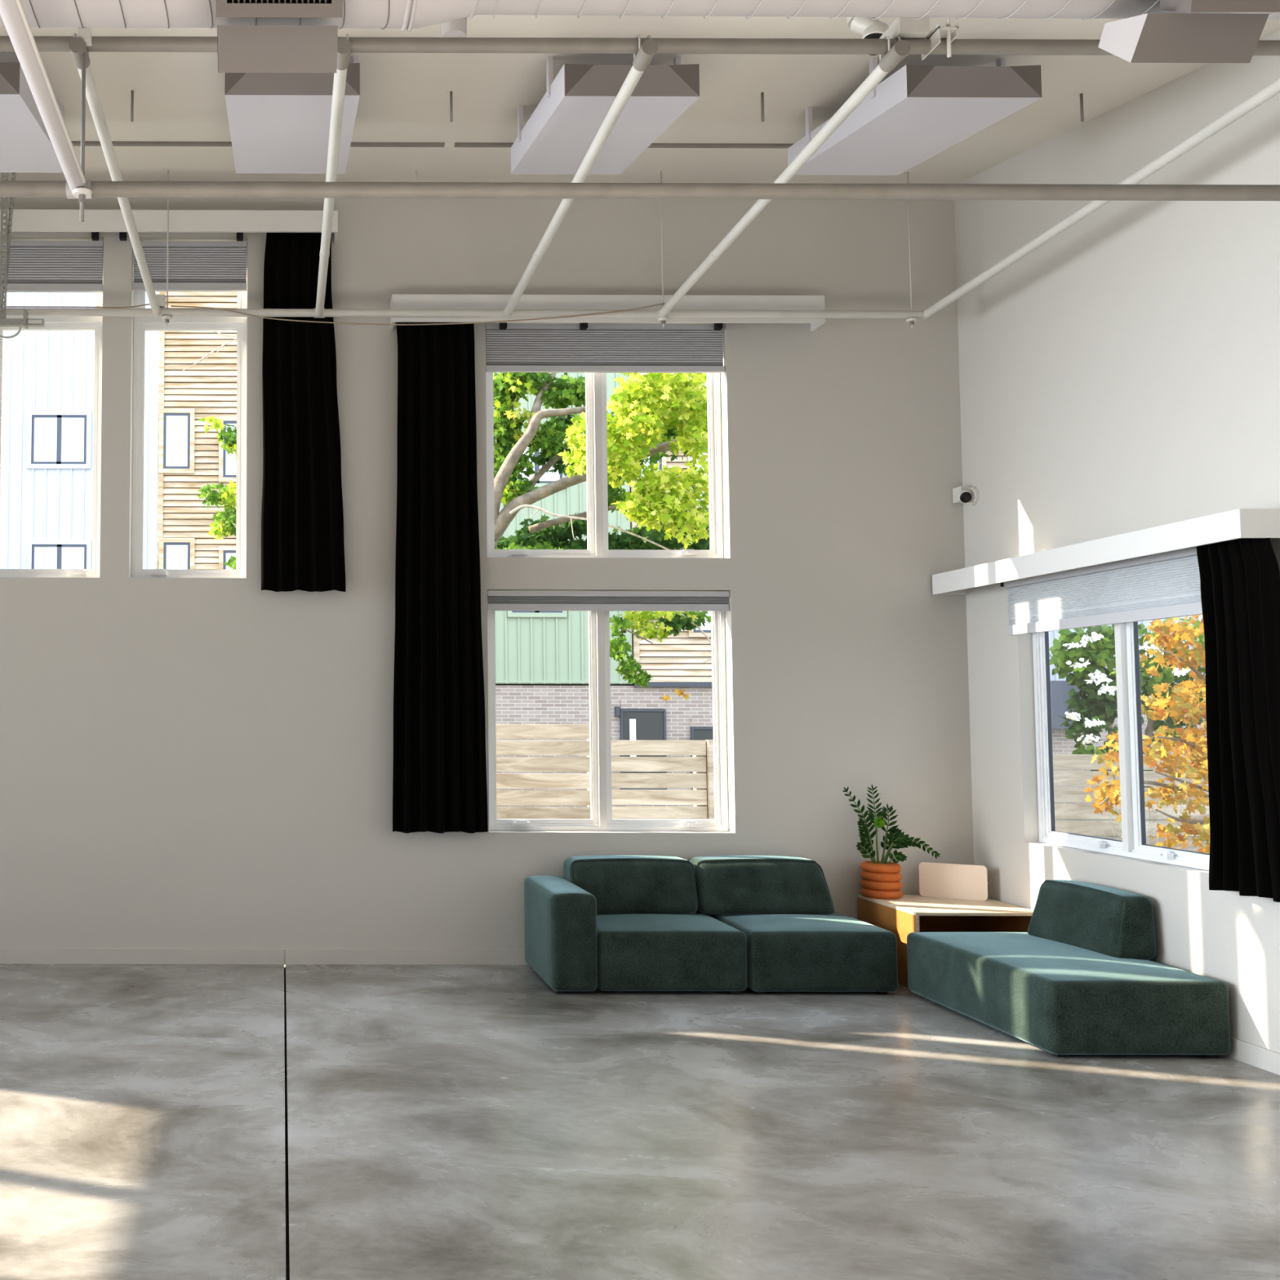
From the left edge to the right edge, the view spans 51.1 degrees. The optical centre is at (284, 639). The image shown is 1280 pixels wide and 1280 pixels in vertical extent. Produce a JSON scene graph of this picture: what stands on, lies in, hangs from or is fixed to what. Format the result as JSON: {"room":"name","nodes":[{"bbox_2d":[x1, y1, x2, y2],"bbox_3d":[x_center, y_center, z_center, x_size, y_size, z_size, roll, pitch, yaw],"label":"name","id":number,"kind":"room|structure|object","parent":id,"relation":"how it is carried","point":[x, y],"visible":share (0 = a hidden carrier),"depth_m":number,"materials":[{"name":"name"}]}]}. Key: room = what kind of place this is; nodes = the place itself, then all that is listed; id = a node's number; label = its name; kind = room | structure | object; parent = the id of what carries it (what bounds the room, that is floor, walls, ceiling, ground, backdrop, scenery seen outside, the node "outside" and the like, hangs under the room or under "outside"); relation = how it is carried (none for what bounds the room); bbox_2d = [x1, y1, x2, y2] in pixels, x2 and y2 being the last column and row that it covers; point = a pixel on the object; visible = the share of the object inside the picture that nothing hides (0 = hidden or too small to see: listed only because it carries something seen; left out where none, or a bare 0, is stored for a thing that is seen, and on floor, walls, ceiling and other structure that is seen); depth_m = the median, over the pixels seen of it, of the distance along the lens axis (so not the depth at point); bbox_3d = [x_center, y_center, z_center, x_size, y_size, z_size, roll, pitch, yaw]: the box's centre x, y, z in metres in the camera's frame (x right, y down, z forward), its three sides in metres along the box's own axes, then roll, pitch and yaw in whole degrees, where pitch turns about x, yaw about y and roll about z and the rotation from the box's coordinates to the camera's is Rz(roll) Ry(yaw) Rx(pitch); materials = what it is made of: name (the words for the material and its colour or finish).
{"room":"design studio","nodes":[
{"label":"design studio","id":0,"kind":"room"},
{"bbox_2d":[0,196,973,949],"bbox_3d":[-0.954,-0.639,8.617,11.120,5.600,0.190,0,-3,0],"label":"wall","id":1,"kind":"structure","parent":0,"point":[185,762],"depth_m":8.49,"materials":[{"name":"white paint"}]},
{"bbox_2d":[0,248,103,577],"bbox_3d":[-1.645,-1.590,8.709,0.790,2.352,0.117,0,-3,0],"label":"window","id":2,"kind":"structure","parent":1,"relation":"in","point":[95,323],"depth_m":8.71,"materials":[{"name":"white"}]},
{"bbox_2d":[1,240,103,293],"bbox_3d":[-1.643,-2.571,8.671,0.781,0.350,0.044,0,-3,0],"label":"pleated shade","id":3,"kind":"object","parent":2,"relation":"attached to","point":[34,266],"visible":1,"depth_m":8.67,"materials":[{"name":"grey fabric"}]},
{"bbox_2d":[0,209,337,242],"bbox_3d":[-2.926,-2.820,8.552,6.564,0.146,0.189,0,-3,0],"label":"curtain valance","id":4,"kind":"object","parent":1,"relation":"attached to","point":[238,221],"visible":0.96,"depth_m":8.46,"materials":[{"name":"white"}]},
{"bbox_2d":[261,232,346,591],"bbox_3d":[0.126,-1.611,8.482,0.568,2.584,0.065,0,-3,0],"label":"curtain","id":5,"kind":"object","parent":4,"relation":"hanging from","point":[303,546],"visible":0.94,"depth_m":8.47,"materials":[{"name":"black fabric"}]},
{"bbox_2d":[131,248,247,577],"bbox_3d":[-0.655,-1.587,8.710,0.790,2.352,0.117,0,-3,0],"label":"window","id":6,"kind":"structure","parent":1,"relation":"in","point":[141,324],"depth_m":8.70,"materials":[{"name":"white"}]},
{"bbox_2d":[133,240,247,291],"bbox_3d":[-0.653,-2.574,8.673,0.781,0.340,0.044,0,-3,0],"label":"pleated shade","id":7,"kind":"object","parent":6,"relation":"attached to","point":[193,265],"visible":0.95,"depth_m":8.67,"materials":[{"name":"grey fabric"}]},
{"bbox_2d":[0,948,528,964],"bbox_3d":[-0.960,2.100,8.352,11.120,0.100,0.012,0,-3,0],"label":"baseboard","id":8,"kind":"structure","parent":1,"relation":"attached to","point":[7,956],"depth_m":8.35,"materials":[{"name":"white paint"}]},
{"bbox_2d":[485,372,723,558],"bbox_3d":[2.194,-1.370,8.703,1.643,1.643,0.117,0,-3,0],"label":"window","id":9,"kind":"structure","parent":1,"relation":"in","point":[595,383],"depth_m":8.69,"materials":[{"name":"white"}]},
{"bbox_2d":[485,323,724,373],"bbox_3d":[2.196,-2.003,8.644,1.634,0.330,0.044,0,-3,0],"label":"pleated shade","id":10,"kind":"object","parent":1,"relation":"attached to","point":[564,348],"visible":1,"depth_m":8.64,"materials":[{"name":"grey fabric"}]},
{"bbox_2d":[389,293,825,331],"bbox_3d":[2.168,-2.215,8.526,2.900,0.185,0.189,0,-3,0],"label":"curtain valance","id":11,"kind":"object","parent":1,"relation":"attached to","point":[398,301],"visible":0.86,"depth_m":8.43,"materials":[{"name":"white metal"}]},
{"bbox_2d":[392,322,488,833],"bbox_3d":[1.027,-0.509,8.419,0.630,3.573,0.074,0,-3,-2],"label":"curtain","id":12,"kind":"object","parent":11,"relation":"hanging from","point":[439,766],"visible":0.95,"depth_m":8.40,"materials":[{"name":"black fabric"}]},
{"bbox_2d":[487,610,728,831],"bbox_3d":[2.189,0.482,8.592,1.643,1.627,0.117,0,-3,0],"label":"window","id":13,"kind":"structure","parent":1,"relation":"in","point":[600,747],"depth_m":8.58,"materials":[{"name":"white plastic"}]},
{"bbox_2d":[487,591,728,611],"bbox_3d":[2.191,-0.263,8.540,1.634,0.131,0.044,0,-3,0],"label":"pleated shade","id":14,"kind":"object","parent":1,"relation":"attached to","point":[596,601],"visible":1,"depth_m":8.52,"materials":[{"name":"grey fabric"}]},
{"bbox_2d":[0,964,1279,1279],"bbox_3d":[-1.022,1.758,1.556,11.370,0.030,13.720,0,-3,0],"label":"floor","id":15,"kind":"structure","parent":0,"point":[158,1122],"depth_m":4.91,"materials":[{"name":"concrete"}]},
{"bbox_2d":[524,855,897,994],"bbox_3d":[2.611,1.764,7.904,2.060,0.734,0.880,0,-3,0],"label":"sofa","id":16,"kind":"object","parent":15,"relation":"on","point":[767,923],"visible":1,"depth_m":7.49,"materials":[{"name":"green fabric"}]},
{"bbox_2d":[857,894,1033,987],"bbox_3d":[4.192,1.903,7.962,0.778,0.471,0.774,0,-3,0],"label":"table","id":17,"kind":"object","parent":15,"relation":"on","point":[907,914],"visible":0.46,"depth_m":7.94,"materials":[{"name":"beige wood"}]},
{"bbox_2d":[842,784,941,899],"bbox_3d":[3.947,1.317,8.269,0.611,0.739,0.254,0,-3,0],"label":"potted plant","id":18,"kind":"object","parent":17,"relation":"on","point":[881,879],"visible":1,"depth_m":8.20,"materials":[{"name":"green plant"}]},
{"bbox_2d":[919,862,987,900],"bbox_3d":[4.354,1.571,8.200,0.397,0.222,0.026,-2,-4,33],"label":"panel","id":19,"kind":"object","parent":17,"relation":"on","point":[941,880],"visible":1,"depth_m":8.19,"materials":[{"name":"beige wood"}]},
{"bbox_2d":[906,880,1231,1057],"bbox_3d":[4.141,1.710,6.801,0.885,0.717,1.435,0,-3,0],"label":"chaise lounge","id":20,"kind":"object","parent":15,"relation":"on","point":[1082,979],"visible":1,"depth_m":6.42,"materials":[{"name":"green fabric"}]},
{"bbox_2d":[0,14,1279,183],"bbox_3d":[-0.887,-2.528,1.938,11.620,2.547,13.970,0,-3,0],"label":"ceiling","id":21,"kind":"structure","parent":0,"point":[180,96],"depth_m":6.86,"materials":[{"name":"white paint"}]},
{"bbox_2d":[0,172,44,338],"bbox_3d":[-1.769,-2.529,8.180,0.427,1.159,0.105,0,-3,0],"label":"hanger","id":22,"kind":"object","parent":21,"relation":"hanging from","point":[25,322],"visible":0.87,"depth_m":8.19,"materials":[{"name":"white metal"}]},
{"bbox_2d":[0,62,63,173],"bbox_3d":[-1.559,-2.761,6.593,0.656,0.497,1.380,0,-3,0],"label":"ceiling light","id":23,"kind":"object","parent":21,"relation":"hanging from","point":[26,145],"visible":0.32,"depth_m":6.47,"materials":[{"name":"white metal"}]},
{"bbox_2d":[71,26,92,222],"bbox_3d":[-0.811,-2.222,5.070,0.080,1.094,0.080,0,-3,0],"label":"rod","id":24,"kind":"object","parent":21,"relation":"hanging from","point":[82,193],"visible":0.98,"depth_m":5.06,"materials":[{"name":"silver metal"}]},
{"bbox_2d":[71,186,92,199],"bbox_3d":[-0.812,-1.792,5.044,0.080,0.020,0.080,0,-3,0],"label":"washer","id":25,"kind":"object","parent":24,"relation":"in","point":[81,193],"depth_m":5.03,"materials":[{"name":"white metal"}]},
{"bbox_2d":[125,88,138,121],"bbox_3d":[-0.817,-2.857,6.731,0.068,0.171,0.068,0,-3,0],"label":"rod","id":26,"kind":"object","parent":21,"relation":"hanging from","point":[131,91],"visible":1,"depth_m":6.73,"materials":[{"name":"silver metal"}]},
{"bbox_2d":[161,168,173,326],"bbox_3d":[-0.772,-2.588,8.298,0.072,1.053,0.072,0,-3,0],"label":"rod","id":27,"kind":"object","parent":21,"relation":"hanging from","point":[166,318],"visible":1,"depth_m":8.29,"materials":[{"name":"paint"}]},
{"bbox_2d":[161,315,172,320],"bbox_3d":[-0.773,-2.115,8.269,0.072,0.020,0.072,0,-3,0],"label":"washer","id":28,"kind":"object","parent":27,"relation":"in","point":[165,317],"depth_m":8.25,"materials":[{"name":"white metal"}]},
{"bbox_2d":[224,55,359,173],"bbox_3d":[0.034,-2.757,6.596,0.656,0.497,1.380,0,-3,0],"label":"ceiling light","id":29,"kind":"object","parent":21,"relation":"hanging from","point":[279,122],"visible":0.84,"depth_m":6.26,"materials":[{"name":"white fabric"}]},
{"bbox_2d":[411,168,421,182],"bbox_3d":[0.870,-3.049,8.328,0.068,0.121,0.068,0,-3,0],"label":"rod","id":30,"kind":"object","parent":21,"relation":"hanging from","point":[415,171],"visible":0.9,"depth_m":8.33,"materials":[{"name":"paint"}]},
{"bbox_2d":[71,141,793,148],"bbox_3d":[0.069,-3.036,7.704,6.150,0.027,0.038,0,-3,0],"label":"rail","id":31,"kind":"object","parent":21,"relation":"attached to","point":[446,144],"visible":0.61,"depth_m":7.69,"materials":[{"name":"grey metal"}]},
{"bbox_2d":[444,89,457,121],"bbox_3d":[0.891,-2.856,6.734,0.068,0.166,0.068,0,-3,0],"label":"rod","id":32,"kind":"object","parent":21,"relation":"hanging from","point":[451,92],"visible":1,"depth_m":6.73,"materials":[{"name":"silver metal"}]},
{"bbox_2d":[440,17,466,37],"bbox_3d":[0.748,-2.741,5.575,0.115,0.147,0.115,0,-3,0],"label":"track spotlight","id":33,"kind":"object","parent":21,"relation":"hanging from","point":[456,28],"visible":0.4,"depth_m":5.53,"materials":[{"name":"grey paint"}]},
{"bbox_2d":[2,306,924,319],"bbox_3d":[0.353,-2.150,8.264,7.724,0.063,0.082,0,-3,0],"label":"ceiling pipe","id":34,"kind":"object","parent":21,"relation":"attached to","point":[655,314],"visible":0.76,"depth_m":8.25,"materials":[{"name":"metal"}]},
{"bbox_2d":[6,303,150,307],"bbox_3d":[-1.351,-2.197,8.264,0.950,0.037,0.017,0,-3,-1],"label":"cable","id":35,"kind":"object","parent":34,"relation":"on","point":[146,304],"visible":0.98,"depth_m":8.26,"materials":[{"name":"beige plastic"}]},
{"bbox_2d":[68,32,159,314],"bbox_3d":[-0.837,-2.305,6.648,0.065,0.172,3.200,0,-3,0],"label":"pipe","id":36,"kind":"object","parent":34,"relation":"attached to","point":[77,45],"visible":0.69,"depth_m":5.98,"materials":[{"name":"metal"}]},
{"bbox_2d":[155,294,165,308],"bbox_3d":[-0.830,-2.220,8.281,0.085,0.087,0.070,0,-3,0],"label":"junction box","id":37,"kind":"object","parent":34,"relation":"attached to","point":[161,298],"visible":0.49,"depth_m":8.25,"materials":[{"name":"white plastic"}]},
{"bbox_2d":[315,33,351,315],"bbox_3d":[0.230,-2.303,6.650,0.065,0.172,3.200,0,-3,0],"label":"pipe","id":38,"kind":"object","parent":34,"relation":"attached to","point":[344,45],"visible":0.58,"depth_m":5.94,"materials":[{"name":"metal"}]},
{"bbox_2d":[170,302,664,325],"bbox_3d":[0.871,-2.136,8.239,3.234,0.156,0.009,0,-3,0],"label":"cable","id":39,"kind":"object","parent":34,"relation":"hanging from","point":[662,303],"visible":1,"depth_m":8.23,"materials":[{"name":"beige plastic"}]},
{"bbox_2d":[504,35,657,315],"bbox_3d":[1.462,-2.300,6.652,0.065,0.172,3.200,0,-3,0],"label":"pipe","id":40,"kind":"object","parent":34,"relation":"attached to","point":[648,49],"visible":0.89,"depth_m":5.89,"materials":[{"name":"metal"}]},
{"bbox_2d":[659,35,911,315],"bbox_3d":[2.478,-2.297,6.654,0.065,0.172,3.200,0,-3,0],"label":"pipe","id":41,"kind":"object","parent":34,"relation":"attached to","point":[895,55],"visible":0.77,"depth_m":5.91,"materials":[{"name":"metal"}]},
{"bbox_2d":[921,77,1279,319],"bbox_3d":[4.218,-2.249,6.736,0.067,0.103,3.164,0,-3,0],"label":"pipe","id":42,"kind":"object","parent":34,"relation":"attached to","point":[1271,90],"visible":1,"depth_m":6.24,"materials":[{"name":"metal"}]},
{"bbox_2d":[511,56,699,174],"bbox_3d":[1.626,-2.753,6.599,0.656,0.497,1.380,0,-3,0],"label":"ceiling light","id":43,"kind":"object","parent":21,"relation":"hanging from","point":[558,135],"visible":0.98,"depth_m":6.23,"materials":[{"name":"white metal"}]},
{"bbox_2d":[0,0,1279,73],"bbox_3d":[-0.786,-2.277,4.300,10.833,0.797,0.616,0,-3,0],"label":"air duct","id":44,"kind":"object","parent":21,"relation":"hanging from","point":[254,36],"visible":1,"depth_m":4.29,"materials":[{"name":"white metal"}]},
{"bbox_2d":[227,0,331,3],"bbox_3d":[-0.018,-2.123,4.064,0.335,0.126,0.040,0,-3,0],"label":"grille","id":45,"kind":"object","parent":44,"relation":"attached to","point":[228,1],"depth_m":4.07,"materials":[{"name":"black metal"}]},
{"bbox_2d":[655,169,668,327],"bbox_3d":[2.489,-2.580,8.303,0.072,1.053,0.072,0,-3,0],"label":"rod","id":46,"kind":"object","parent":21,"relation":"hanging from","point":[663,320],"visible":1,"depth_m":8.30,"materials":[{"name":"paint"}]},
{"bbox_2d":[657,316,668,322],"bbox_3d":[2.488,-2.107,8.275,0.072,0.020,0.072,0,-3,0],"label":"washer","id":47,"kind":"object","parent":46,"relation":"in","point":[664,319],"depth_m":8.26,"materials":[{"name":"white metal"}]},
{"bbox_2d":[755,90,768,121],"bbox_3d":[2.557,-2.854,6.737,0.068,0.160,0.068,0,-3,0],"label":"rod","id":48,"kind":"object","parent":21,"relation":"hanging from","point":[762,93],"visible":1,"depth_m":6.73,"materials":[{"name":"silver metal"}]},
{"bbox_2d":[902,170,917,328],"bbox_3d":[4.124,-2.575,8.306,0.072,1.053,0.072,0,-3,0],"label":"rod","id":49,"kind":"object","parent":21,"relation":"hanging from","point":[911,321],"visible":0.98,"depth_m":8.30,"materials":[{"name":"paint"}]},
{"bbox_2d":[906,317,917,323],"bbox_3d":[4.123,-2.103,8.278,0.072,0.020,0.072,0,-3,0],"label":"washer","id":50,"kind":"object","parent":49,"relation":"in","point":[911,320],"depth_m":8.26,"materials":[{"name":"white metal"}]},
{"bbox_2d":[787,57,1041,175],"bbox_3d":[3.231,-2.749,6.602,0.656,0.497,1.380,0,-3,0],"label":"ceiling light","id":51,"kind":"object","parent":21,"relation":"hanging from","point":[917,113],"visible":0.92,"depth_m":6.24,"materials":[{"name":"white fabric"}]},
{"bbox_2d":[921,17,958,60],"bbox_3d":[2.674,-2.554,5.147,0.080,0.405,0.140,0,-3,0],"label":"bracket","id":52,"kind":"object","parent":21,"relation":"hanging from","point":[938,33],"visible":0.68,"depth_m":5.09,"materials":[{"name":"metal"}]},
{"bbox_2d":[0,35,1279,55],"bbox_3d":[-0.803,-2.440,5.153,10.800,0.057,0.057,0,-3,0],"label":"ceiling pipe","id":53,"kind":"object","parent":52,"relation":"hanging from","point":[44,43],"visible":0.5,"depth_m":5.13,"materials":[{"name":"white metal"}]},
{"bbox_2d":[846,17,888,55],"bbox_3d":[2.577,-2.695,5.556,0.124,0.253,0.189,3,-4,-36],"label":"dome camera","id":54,"kind":"object","parent":53,"relation":"attached to","point":[868,28],"visible":0.39,"depth_m":5.51,"materials":[{"name":"white plastic"}]},
{"bbox_2d":[879,17,929,39],"bbox_3d":[2.557,-2.501,5.198,0.124,0.083,0.170,0,-3,0],"label":"junction box","id":55,"kind":"object","parent":53,"relation":"on","point":[907,28],"visible":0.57,"depth_m":5.11,"materials":[{"name":"paint"}]},
{"bbox_2d":[1074,91,1088,121],"bbox_3d":[4.267,-2.853,6.740,0.068,0.154,0.068,0,-3,0],"label":"rod","id":56,"kind":"object","parent":21,"relation":"hanging from","point":[1081,94],"visible":1,"depth_m":6.74,"materials":[{"name":"silver metal"}]},
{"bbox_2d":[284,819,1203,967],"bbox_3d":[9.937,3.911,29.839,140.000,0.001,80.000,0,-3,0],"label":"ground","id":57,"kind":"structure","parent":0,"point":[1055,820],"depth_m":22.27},
{"bbox_2d":[182,331,711,700],"bbox_3d":[2.073,-0.298,14.650,6.518,6.665,2.874,0,-3,5],"label":"maple tree","id":58,"kind":"object","parent":57,"relation":"on","point":[660,413],"visible":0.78,"depth_m":13.71,"materials":[{"name":"green plant"}]},
{"bbox_2d":[495,724,591,818],"bbox_3d":[2.064,1.780,11.474,1.599,2.025,0.112,0,-3,0],"label":"fence","id":59,"kind":"object","parent":57,"relation":"on","point":[537,731],"visible":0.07,"depth_m":11.46,"materials":[{"name":"brown wood"}]},
{"bbox_2d":[0,291,1206,806],"bbox_3d":[7.950,-2.983,32.101,44.000,14.024,8.300,0,-3,0],"label":"apartment building","id":60,"kind":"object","parent":57,"relation":"on","point":[542,656],"visible":0.19,"depth_m":28.23,"materials":[{"name":"grey brick"}]},
{"bbox_2d":[614,706,620,715],"bbox_3d":[7.385,1.583,27.970,0.089,0.206,0.120,0,-3,0],"label":"wall light","id":61,"kind":"object","parent":60,"relation":"attached to","point":[617,709],"depth_m":27.91,"materials":[{"name":"grey metal"}]},
{"bbox_2d":[610,740,707,819],"bbox_3d":[3.373,1.858,11.502,0.948,1.880,0.112,0,-3,0],"label":"fence","id":62,"kind":"object","parent":57,"relation":"on","point":[696,780],"visible":0.23,"depth_m":11.48,"materials":[{"name":"brown wood"}]},
{"bbox_2d":[705,739,714,819],"bbox_3d":[3.892,1.854,11.447,0.078,1.884,0.080,0,-3,0],"label":"fence post","id":63,"kind":"object","parent":57,"relation":"on","point":[709,743],"visible":0.26,"depth_m":11.45,"materials":[{"name":"brown wood"}]},
{"bbox_2d":[1048,616,1205,837],"bbox_3d":[9.061,1.340,13.211,2.327,3.247,1.348,0,-3,0],"label":"tree","id":64,"kind":"object","parent":57,"relation":"on","point":[1087,652],"visible":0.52,"depth_m":13.39,"materials":[{"name":"green plant"}]},
{"bbox_2d":[1053,754,1209,852],"bbox_3d":[8.212,1.929,11.487,8.525,1.760,0.112,0,-3,0],"label":"fence","id":65,"kind":"object","parent":57,"relation":"on","point":[1060,762],"visible":0.02,"depth_m":11.46,"materials":[{"name":"brown wood"}]},
{"bbox_2d":[1083,614,1209,853],"bbox_3d":[6.712,1.248,9.466,1.384,2.974,0.590,0,-3,0],"label":"maple","id":66,"kind":"object","parent":57,"relation":"on","point":[1178,705],"visible":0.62,"depth_m":9.46,"materials":[{"name":"orange plant"}]},
{"bbox_2d":[954,29,1279,1053],"bbox_3d":[4.704,-1.033,1.809,0.170,5.600,13.470,0,-3,0],"label":"wall","id":67,"kind":"structure","parent":0,"point":[1120,375],"depth_m":6.97,"materials":[{"name":"white paint"}]},
{"bbox_2d":[0,181,1279,200],"bbox_3d":[-0.805,-1.832,5.117,10.800,0.061,0.061,0,-3,0],"label":"ceiling pipe","id":68,"kind":"object","parent":67,"relation":"attached to","point":[7,188],"visible":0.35,"depth_m":5.10,"materials":[{"name":"white metal"}]},
{"bbox_2d":[0,0,93,199],"bbox_3d":[-0.831,-1.954,3.239,0.100,0.092,3.837,0,-3,0],"label":"pipe","id":69,"kind":"object","parent":68,"relation":"attached to","point":[12,13],"visible":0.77,"depth_m":4.26,"materials":[{"name":"white metal"}]},
{"bbox_2d":[952,485,979,506],"bbox_3d":[4.551,-0.965,8.450,0.112,0.139,0.193,0,-3,0],"label":"security camera","id":70,"kind":"object","parent":67,"relation":"attached to","point":[969,495],"visible":1,"depth_m":8.39,"materials":[{"name":"white plastic"}]},
{"bbox_2d":[1004,546,1202,635],"bbox_3d":[4.578,-0.251,7.051,0.044,0.335,1.830,0,-3,0],"label":"pleated shade","id":71,"kind":"object","parent":67,"relation":"attached to","point":[1165,585],"visible":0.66,"depth_m":6.98,"materials":[{"name":"grey fabric"}]},
{"bbox_2d":[932,508,1279,595],"bbox_3d":[4.490,-0.454,7.131,0.234,0.134,2.735,0,-3,0],"label":"curtain valance","id":72,"kind":"object","parent":67,"relation":"attached to","point":[1238,523],"visible":0.97,"depth_m":6.59,"materials":[{"name":"white"}]},
{"bbox_2d":[1196,537,1279,902],"bbox_3d":[4.492,0.354,5.872,0.077,1.675,0.576,0,-3,0],"label":"curtain","id":73,"kind":"object","parent":72,"relation":"hanging from","point":[1240,578],"visible":0.99,"depth_m":5.88,"materials":[{"name":"black fabric"}]},
{"bbox_2d":[1032,621,1209,870],"bbox_3d":[4.708,0.396,7.056,0.117,1.627,1.652,0,-3,0],"label":"window","id":74,"kind":"structure","parent":67,"relation":"in","point":[1133,844],"depth_m":7.05,"materials":[{"name":"white plastic"}]},
{"bbox_2d":[1222,1036,1279,1075],"bbox_3d":[4.607,1.712,1.639,0.012,0.100,13.458,0,-3,0],"label":"baseboard","id":75,"kind":"structure","parent":67,"relation":"attached to","point":[1264,1059],"depth_m":5.96,"materials":[{"name":"white paint"}]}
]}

